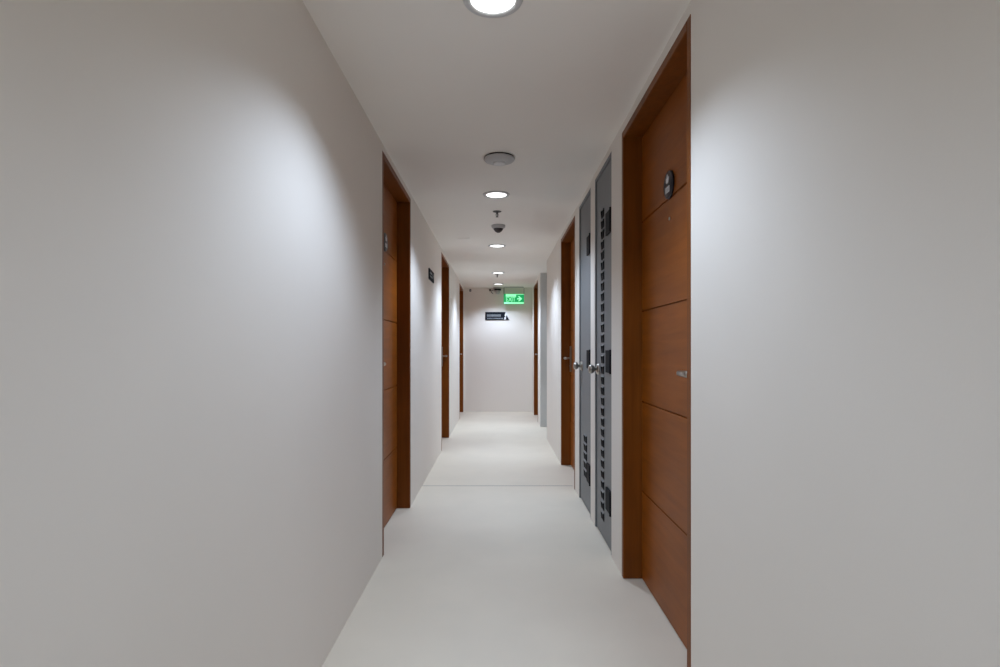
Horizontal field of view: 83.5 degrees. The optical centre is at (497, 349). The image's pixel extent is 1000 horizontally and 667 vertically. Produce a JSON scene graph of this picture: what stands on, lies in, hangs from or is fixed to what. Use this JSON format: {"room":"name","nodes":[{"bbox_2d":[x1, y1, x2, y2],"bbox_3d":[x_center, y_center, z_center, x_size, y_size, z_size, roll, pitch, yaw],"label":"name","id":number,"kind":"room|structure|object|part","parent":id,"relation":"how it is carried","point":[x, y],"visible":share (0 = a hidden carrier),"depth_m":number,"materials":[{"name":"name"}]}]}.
{"room":"hotel corridor","nodes":[
{"label":"hotel corridor","id":0,"kind":"room"},
{"bbox_2d":[0,0,462,666],"bbox_3d":[-0.735,0.006,3.500,0.160,2.347,14.200,0,0,0],"label":"wall","id":1,"kind":"structure","parent":0,"point":[191,190],"depth_m":1.20,"materials":[{"name":"paint"}]},
{"bbox_2d":[382,151,410,556],"bbox_3d":[-0.732,0.026,3.680,0.157,2.304,1.018,0,0,0],"label":"door","id":2,"kind":"structure","parent":1,"relation":"in","point":[396,203],"depth_m":4.05,"materials":[{"name":"brown wood"}]},
{"bbox_2d":[428,268,433,282],"bbox_3d":[-0.648,-0.715,5.450,0.013,0.102,0.370,0,0,0],"label":"wall sign","id":3,"kind":"object","parent":1,"relation":"attached to","point":[430,272],"visible":1,"depth_m":5.40,"materials":[{"name":"black"}]},
{"bbox_2d":[441,252,448,450],"bbox_3d":[-0.732,0.026,6.990,0.157,2.304,1.018,0,0,0],"label":"door","id":4,"kind":"structure","parent":1,"relation":"in","point":[444,264],"depth_m":7.46,"materials":[{"name":"brown wood"}]},
{"bbox_2d":[459,283,462,418],"bbox_3d":[-0.732,0.026,10.030,0.157,2.304,1.018,0,0,0],"label":"door","id":5,"kind":"structure","parent":1,"relation":"in","point":[460,286],"depth_m":10.50,"materials":[{"name":"brown wood"}]},
{"bbox_2d":[302,0,690,287],"bbox_3d":[-0.005,-1.217,3.500,1.620,0.100,14.500,0,0,0],"label":"ceiling","id":6,"kind":"structure","parent":0,"point":[550,85],"depth_m":2.58,"materials":[{"name":"paint"}]},
{"bbox_2d":[463,0,522,17],"bbox_3d":[-0.017,-1.162,1.865,0.202,0.008,0.202,0,0,0],"label":"recessed light","id":7,"kind":"object","parent":6,"relation":"in","point":[483,8],"visible":1,"depth_m":1.90,"materials":[{"name":"grey plastic"}]},
{"bbox_2d":[483,191,509,198],"bbox_3d":[-0.012,-1.162,4.220,0.202,0.008,0.202,0,0,0],"label":"recessed light","id":8,"kind":"object","parent":6,"relation":"in","point":[490,194],"visible":1,"depth_m":4.21,"materials":[{"name":"grey plastic"}]},
{"bbox_2d":[488,244,505,247],"bbox_3d":[-0.010,-1.162,6.300,0.202,0.008,0.202,0,0,0],"label":"recessed light","id":9,"kind":"object","parent":6,"relation":"in","point":[490,245],"visible":1,"depth_m":6.27,"materials":[{"name":"grey plastic"}]},
{"bbox_2d":[491,224,504,232],"bbox_3d":[0.003,-1.131,5.270,0.132,0.071,0.132,0,0,0],"label":"security camera","id":10,"kind":"object","parent":6,"relation":"attached to","point":[498,228],"visible":1,"depth_m":5.23,"materials":[{"name":"grey plastic"}]},
{"bbox_2d":[484,152,514,165],"bbox_3d":[0.008,-1.146,3.400,0.190,0.042,0.190,0,0,0],"label":"smoke detector","id":11,"kind":"object","parent":6,"relation":"attached to","point":[495,158],"visible":1,"depth_m":3.35,"materials":[{"name":"grey plastic"}]},
{"bbox_2d":[504,287,523,303],"bbox_3d":[0.296,-1.006,10.439,0.383,0.322,0.026,0,0,0],"label":"exit sign","id":12,"kind":"object","parent":6,"relation":"hanging from","point":[508,298],"visible":1,"depth_m":10.43,"materials":[{"name":"green plastic"}]},
{"bbox_3d":[0.296,-0.938,10.440,0.377,0.186,0.024,0,0,0],"label":"sign panel","id":13,"kind":"part","parent":12,"relation":"part of","materials":[{"name":"green plastic"}]},
{"bbox_2d":[463,288,531,411],"bbox_3d":[-0.005,0.006,10.675,1.620,2.347,0.150,0,0,0],"label":"wall","id":14,"kind":"structure","parent":0,"point":[497,354],"depth_m":10.60,"materials":[{"name":"paint"}]},
{"bbox_2d":[489,289,500,293],"bbox_3d":[-0.053,-1.085,10.554,0.219,0.103,0.092,0,0,0],"label":"security camera","id":15,"kind":"object","parent":14,"relation":"attached to","point":[497,291],"visible":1,"depth_m":10.52,"materials":[{"name":"black plastic"}]},
{"bbox_2d":[485,312,508,319],"bbox_3d":[-0.011,-0.629,10.591,0.461,0.151,0.016,0,0,0],"label":"direction sign","id":16,"kind":"object","parent":14,"relation":"attached to","point":[488,315],"visible":1,"depth_m":10.59,"materials":[{"name":"black plastic"}]},
{"bbox_2d":[322,412,686,666],"bbox_3d":[-0.005,1.230,3.500,1.620,0.100,14.500,0,0,0],"label":"floor","id":17,"kind":"structure","parent":0,"point":[497,559],"depth_m":2.86,"materials":[{"name":"tile"}]},
{"bbox_2d":[532,0,999,666],"bbox_3d":[0.725,0.006,3.500,0.160,2.347,14.200,0,0,0],"label":"wall","id":18,"kind":"structure","parent":0,"point":[845,154],"depth_m":1.07,"materials":[{"name":"paint"}]},
{"bbox_2d":[534,280,537,414],"bbox_3d":[0.722,0.028,9.550,0.157,2.301,1.040,0,0,0],"label":"door","id":19,"kind":"structure","parent":18,"relation":"in","point":[536,284],"depth_m":10.03,"materials":[{"name":"brown wood"}]},
{"bbox_2d":[540,273,546,426],"bbox_3d":[0.721,0.006,7.975,0.149,2.343,1.150,0,0,0],"label":"recessed panel","id":20,"kind":"object","parent":18,"relation":"attached to","point":[543,276],"visible":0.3,"depth_m":8.53,"materials":[{"name":"grey paint"}]},
{"bbox_2d":[561,216,574,488],"bbox_3d":[0.722,0.028,5.210,0.157,2.301,1.040,0,0,0],"label":"door","id":21,"kind":"structure","parent":18,"relation":"in","point":[568,239],"depth_m":5.69,"materials":[{"name":"brown wood"}]},
{"bbox_3d":[0.729,0.097,5.629,0.020,0.260,0.046,0,0,0],"label":"handle","id":22,"kind":"part","parent":21,"relation":"part of","materials":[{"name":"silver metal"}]},
{"bbox_2d":[573,188,590,516],"bbox_3d":[0.650,0.024,4.180,0.129,2.307,0.560,0,0,0],"label":"access panel","id":23,"kind":"object","parent":18,"relation":"attached to","point":[585,207],"visible":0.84,"depth_m":4.19,"materials":[{"name":"grey metal"}]},
{"bbox_3d":[0.608,0.128,4.359,0.043,0.059,0.059,0,0,0],"label":"knob","id":24,"kind":"part","parent":23,"relation":"part of","materials":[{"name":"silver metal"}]},
{"bbox_3d":[0.681,0.024,4.180,0.068,2.307,0.560,0,0,0],"label":"panel frame","id":25,"kind":"part","parent":23,"relation":"part of","materials":[{"name":"grey metal"}]},
{"bbox_3d":[0.672,0.034,4.180,0.035,2.276,0.508,0,0,0],"label":"panel","id":26,"kind":"part","parent":23,"relation":"part of","materials":[{"name":"grey metal"}]},
{"bbox_2d":[588,153,610,549],"bbox_3d":[0.650,0.024,3.460,0.129,2.307,0.550,0,0,0],"label":"door","id":27,"kind":"structure","parent":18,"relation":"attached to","point":[602,368],"depth_m":3.44,"materials":[{"name":"grey metal"}]},
{"bbox_3d":[0.608,0.128,3.634,0.043,0.059,0.059,0,0,0],"label":"knob","id":28,"kind":"part","parent":27,"relation":"part of","materials":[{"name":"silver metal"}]},
{"bbox_3d":[0.681,0.024,3.460,0.068,2.307,0.550,0,0,0],"label":"panel frame","id":29,"kind":"part","parent":27,"relation":"part of","materials":[{"name":"grey metal"}]},
{"bbox_3d":[0.672,0.034,3.460,0.035,2.276,0.498,0,0,0],"label":"panel","id":30,"kind":"part","parent":27,"relation":"part of","materials":[{"name":"grey metal"}]},
{"bbox_2d":[622,14,690,666],"bbox_3d":[0.722,0.028,2.393,0.157,2.301,1.040,0,0,0],"label":"door","id":31,"kind":"structure","parent":18,"relation":"in","point":[656,140],"depth_m":2.52,"materials":[{"name":"brown wood"}]},
{"bbox_3d":[0.695,0.089,2.030,0.072,0.025,0.138,0,0,0],"label":"lever","id":32,"kind":"part","parent":31,"relation":"part of","materials":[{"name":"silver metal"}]}
]}

